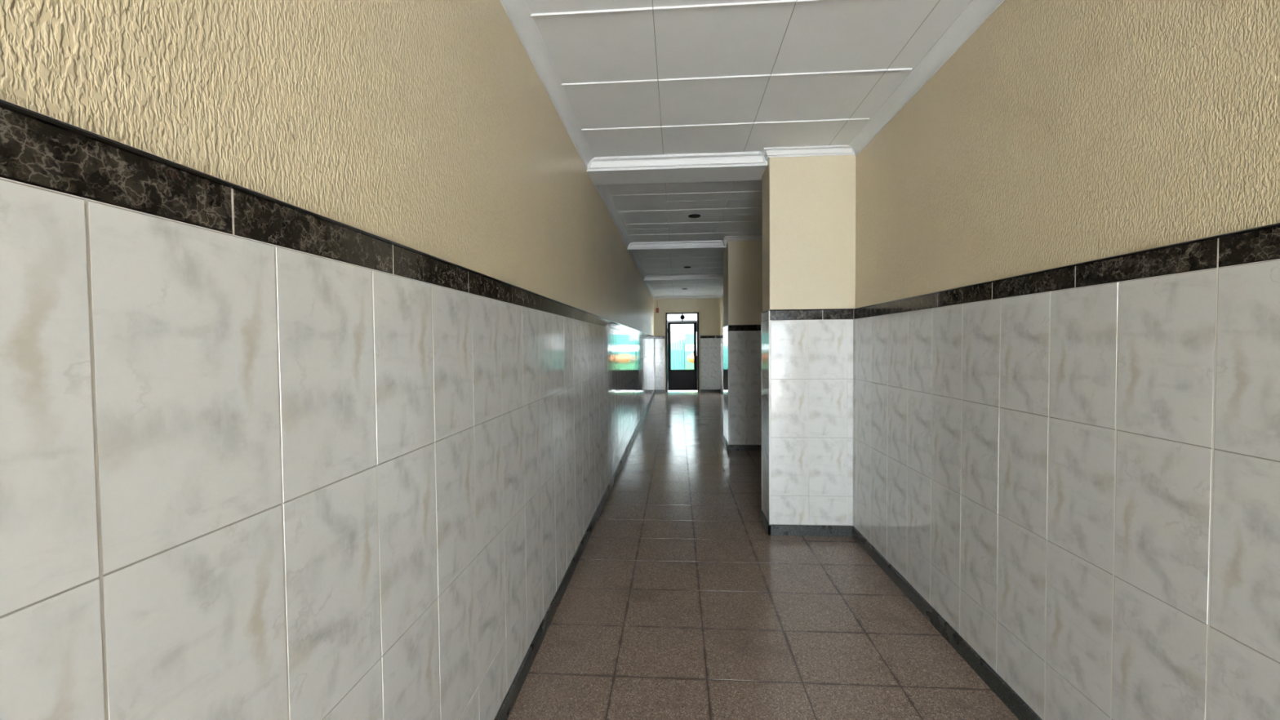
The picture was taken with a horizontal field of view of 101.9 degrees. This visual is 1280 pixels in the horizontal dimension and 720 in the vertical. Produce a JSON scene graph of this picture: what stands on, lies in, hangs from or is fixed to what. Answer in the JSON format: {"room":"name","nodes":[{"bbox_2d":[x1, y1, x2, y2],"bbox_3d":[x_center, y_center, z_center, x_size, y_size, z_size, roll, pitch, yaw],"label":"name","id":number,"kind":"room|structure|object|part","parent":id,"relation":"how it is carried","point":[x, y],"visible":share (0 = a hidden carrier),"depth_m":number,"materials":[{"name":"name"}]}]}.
{"room":"school corridor","nodes":[
{"label":"school corridor","id":0,"kind":"room"},
{"bbox_2d":[0,0,654,719],"bbox_3d":[-0.434,-0.192,5.140,0.254,2.969,21.000,0,2,4],"label":"wall","id":1,"kind":"structure","parent":0,"point":[326,345],"depth_m":0.92,"materials":[{"name":"white tile"}]},
{"bbox_2d":[499,0,594,168],"bbox_3d":[-0.712,-1.370,-0.683,0.075,0.073,9.420,0,2,4],"label":"trim","id":2,"kind":"structure","parent":1,"relation":"attached to","point":[518,12],"depth_m":2.63,"materials":[{"name":"white paint"}]},
{"bbox_2d":[493,390,654,719],"bbox_3d":[-0.298,1.252,5.174,0.022,0.078,21.000,0,2,4],"label":"baseboard","id":3,"kind":"structure","parent":1,"relation":"attached to","point":[511,696],"depth_m":2.71,"materials":[{"name":"grey stone"}]},
{"bbox_2d":[595,184,631,248],"bbox_3d":[-0.250,-1.566,5.838,0.075,0.073,2.960,0,2,4],"label":"trim","id":4,"kind":"structure","parent":1,"relation":"attached to","point":[602,189],"depth_m":5.45,"materials":[{"name":"white paint"}]},
{"bbox_2d":[630,253,646,279],"bbox_3d":[-0.008,-1.670,9.268,0.075,0.073,3.180,0,2,4],"label":"trim","id":5,"kind":"structure","parent":1,"relation":"attached to","point":[634,256],"depth_m":9.10,"materials":[{"name":"white paint"}]},
{"bbox_2d":[644,282,655,298],"bbox_3d":[0.284,-1.794,13.390,0.075,0.073,4.350,0,2,4],"label":"trim","id":6,"kind":"structure","parent":1,"relation":"attached to","point":[648,285],"depth_m":13.18,"materials":[{"name":"white paint"}]},
{"bbox_2d":[586,151,765,172],"bbox_3d":[0.269,-1.504,3.939,1.370,0.088,0.064,0,2,4],"label":"trim","id":7,"kind":"structure","parent":1,"relation":"attached to","point":[736,159],"depth_m":3.94,"materials":[{"name":"white"}]},
{"bbox_2d":[627,240,724,249],"bbox_3d":[0.503,-1.604,7.240,1.370,0.088,0.064,0,2,4],"label":"trim","id":8,"kind":"structure","parent":1,"relation":"attached to","point":[719,243],"depth_m":7.24,"materials":[{"name":"white"}]},
{"bbox_2d":[643,274,723,280],"bbox_3d":[1.066,-1.713,10.757,1.996,0.088,0.064,0,2,4],"label":"trim","id":9,"kind":"structure","parent":1,"relation":"attached to","point":[708,276],"depth_m":10.76,"materials":[{"name":"white"}]},
{"bbox_2d":[653,297,720,389],"bbox_3d":[1.423,-0.494,15.655,2.074,2.919,0.256,0,2,4],"label":"wall","id":10,"kind":"structure","parent":0,"point":[709,308],"depth_m":15.51,"materials":[{"name":"beige paint"}]},
{"bbox_2d":[664,311,700,391],"bbox_3d":[1.277,-0.247,15.616,1.060,2.430,0.166,0,2,4],"label":"door","id":11,"kind":"structure","parent":10,"relation":"in","point":[682,336],"depth_m":15.62,"materials":[{"name":"black paint"}]},
{"bbox_3d":[1.268,-1.283,15.611,0.911,0.202,0.006,0,2,4],"label":"transom glass","id":12,"kind":"part","parent":11,"relation":"part of","materials":[{"name":"white glass"}]},
{"bbox_3d":[1.281,0.596,15.644,0.716,0.493,0.014,0,2,4],"label":"kick panel","id":13,"kind":"part","parent":11,"relation":"part of","materials":[{"name":"black metal"}]},
{"bbox_3d":[1.273,-0.394,15.620,0.716,1.387,0.006,0,2,4],"label":"glass pane","id":14,"kind":"part","parent":11,"relation":"part of","materials":[{"name":"white"}]},
{"bbox_3d":[1.699,-0.483,15.532,0.026,0.725,0.073,0,2,4],"label":"pull handle","id":15,"kind":"part","parent":11,"relation":"part of","materials":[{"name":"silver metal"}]},
{"bbox_2d":[653,295,720,298],"bbox_3d":[1.401,-1.869,15.480,1.998,0.060,0.054,0,2,4],"label":"trim","id":16,"kind":"structure","parent":10,"relation":"attached to","point":[707,296],"depth_m":15.48,"materials":[{"name":"white"}]},
{"bbox_2d":[654,389,719,392],"bbox_3d":[1.427,0.929,15.572,1.974,0.078,0.022,0,2,4],"label":"baseboard","id":17,"kind":"structure","parent":10,"relation":"attached to","point":[655,390],"depth_m":15.52,"materials":[{"name":"grey stone"}]},
{"bbox_2d":[722,240,762,450],"bbox_3d":[1.519,-0.229,7.322,0.646,2.879,0.774,0,2,4],"label":"wall pillar","id":18,"kind":"structure","parent":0,"point":[742,260],"depth_m":6.96,"materials":[{"name":"white tile"}]},
{"bbox_3d":[1.515,1.171,7.365,0.614,0.078,0.774,0,2,4],"label":"skirting","id":19,"kind":"part","parent":18,"relation":"part of","materials":[{"name":"grey stone"}]},
{"bbox_2d":[723,235,762,244],"bbox_3d":[1.468,-1.622,7.033,0.668,0.056,0.338,0,2,4],"label":"trim","id":20,"kind":"structure","parent":18,"relation":"attached to","point":[726,238],"depth_m":6.90,"materials":[{"name":"white"}]},
{"bbox_2d":[525,0,972,296],"bbox_3d":[0.663,-1.681,5.068,2.774,0.208,21.500,0,2,4],"label":"ceiling","id":21,"kind":"structure","parent":0,"point":[638,77],"depth_m":2.81,"materials":[{"name":"white paint"}]},
{"bbox_2d":[627,244,725,253],"bbox_3d":[0.831,-1.619,7.430,2.018,0.094,0.370,0,2,4],"label":"ceiling beam","id":22,"kind":"structure","parent":21,"relation":"attached to","point":[714,249],"depth_m":7.46,"materials":[{"name":"white paint"}]},
{"bbox_2d":[586,160,767,185],"bbox_3d":[0.597,-1.520,4.119,2.018,0.094,0.350,0,2,4],"label":"ceiling beam","id":23,"kind":"structure","parent":21,"relation":"attached to","point":[740,173],"depth_m":4.14,"materials":[{"name":"white paint"}]},
{"bbox_2d":[644,279,723,282],"bbox_3d":[1.082,-1.726,10.969,2.018,0.094,0.370,0,2,4],"label":"ceiling beam","id":24,"kind":"structure","parent":21,"relation":"attached to","point":[695,280],"depth_m":10.99,"materials":[{"name":"white paint"}]},
{"bbox_2d":[688,213,701,217],"bbox_3d":[0.607,-1.602,5.776,0.140,0.015,0.140,0,2,4],"label":"recessed light","id":25,"kind":"object","parent":21,"relation":"in","point":[693,215],"visible":1,"depth_m":5.76,"materials":[{"name":"black"}]},
{"bbox_2d":[507,391,1018,719],"bbox_3d":[0.703,1.283,5.129,2.064,0.002,21.450,0,2,4],"label":"floor","id":26,"kind":"structure","parent":0,"point":[679,602],"depth_m":2.73,"materials":[{"name":"brown tile"}]},
{"bbox_2d":[760,154,855,536],"bbox_3d":[1.285,-0.130,4.022,0.646,2.879,0.374,0,2,4],"label":"wall pillar","id":27,"kind":"structure","parent":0,"point":[809,202],"depth_m":3.85,"materials":[{"name":"white tile"}]},
{"bbox_3d":[1.282,1.270,4.065,0.614,0.078,0.374,0,2,4],"label":"skirting","id":28,"kind":"part","parent":27,"relation":"part of","materials":[{"name":"grey stone"}]},
{"bbox_2d":[762,144,854,161],"bbox_3d":[1.241,-1.526,3.833,0.668,0.056,0.138,0,2,4],"label":"trim","id":29,"kind":"structure","parent":27,"relation":"attached to","point":[824,150],"depth_m":3.79,"materials":[{"name":"white"}]},
{"bbox_2d":[720,0,1279,719],"bbox_3d":[1.780,-0.207,4.983,0.254,2.969,21.000,0,2,4],"label":"wall","id":30,"kind":"structure","parent":0,"point":[1067,310],"depth_m":1.65,"materials":[{"name":"white tile"}]},
{"bbox_2d":[720,389,1041,719],"bbox_3d":[1.669,1.238,5.034,0.022,0.078,21.000,0,2,4],"label":"baseboard","id":31,"kind":"structure","parent":30,"relation":"attached to","point":[1020,709],"depth_m":2.42,"materials":[{"name":"grey stone"}]},
{"bbox_2d":[848,0,1004,155],"bbox_3d":[1.213,-1.381,-0.865,0.075,0.073,9.330,0,2,4],"label":"trim","id":32,"kind":"structure","parent":30,"relation":"attached to","point":[977,11],"depth_m":2.62,"materials":[{"name":"white paint"}]},
{"label":"outside","id":33,"kind":"structure","parent":0,"visible":0},
{"bbox_2d":[667,390,697,391],"bbox_3d":[3.179,0.584,30.608,26.000,0.150,29.750,0,2,4],"label":"ground","id":34,"kind":"structure","parent":33,"point":[668,390],"depth_m":16.01,"materials":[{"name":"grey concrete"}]}
]}

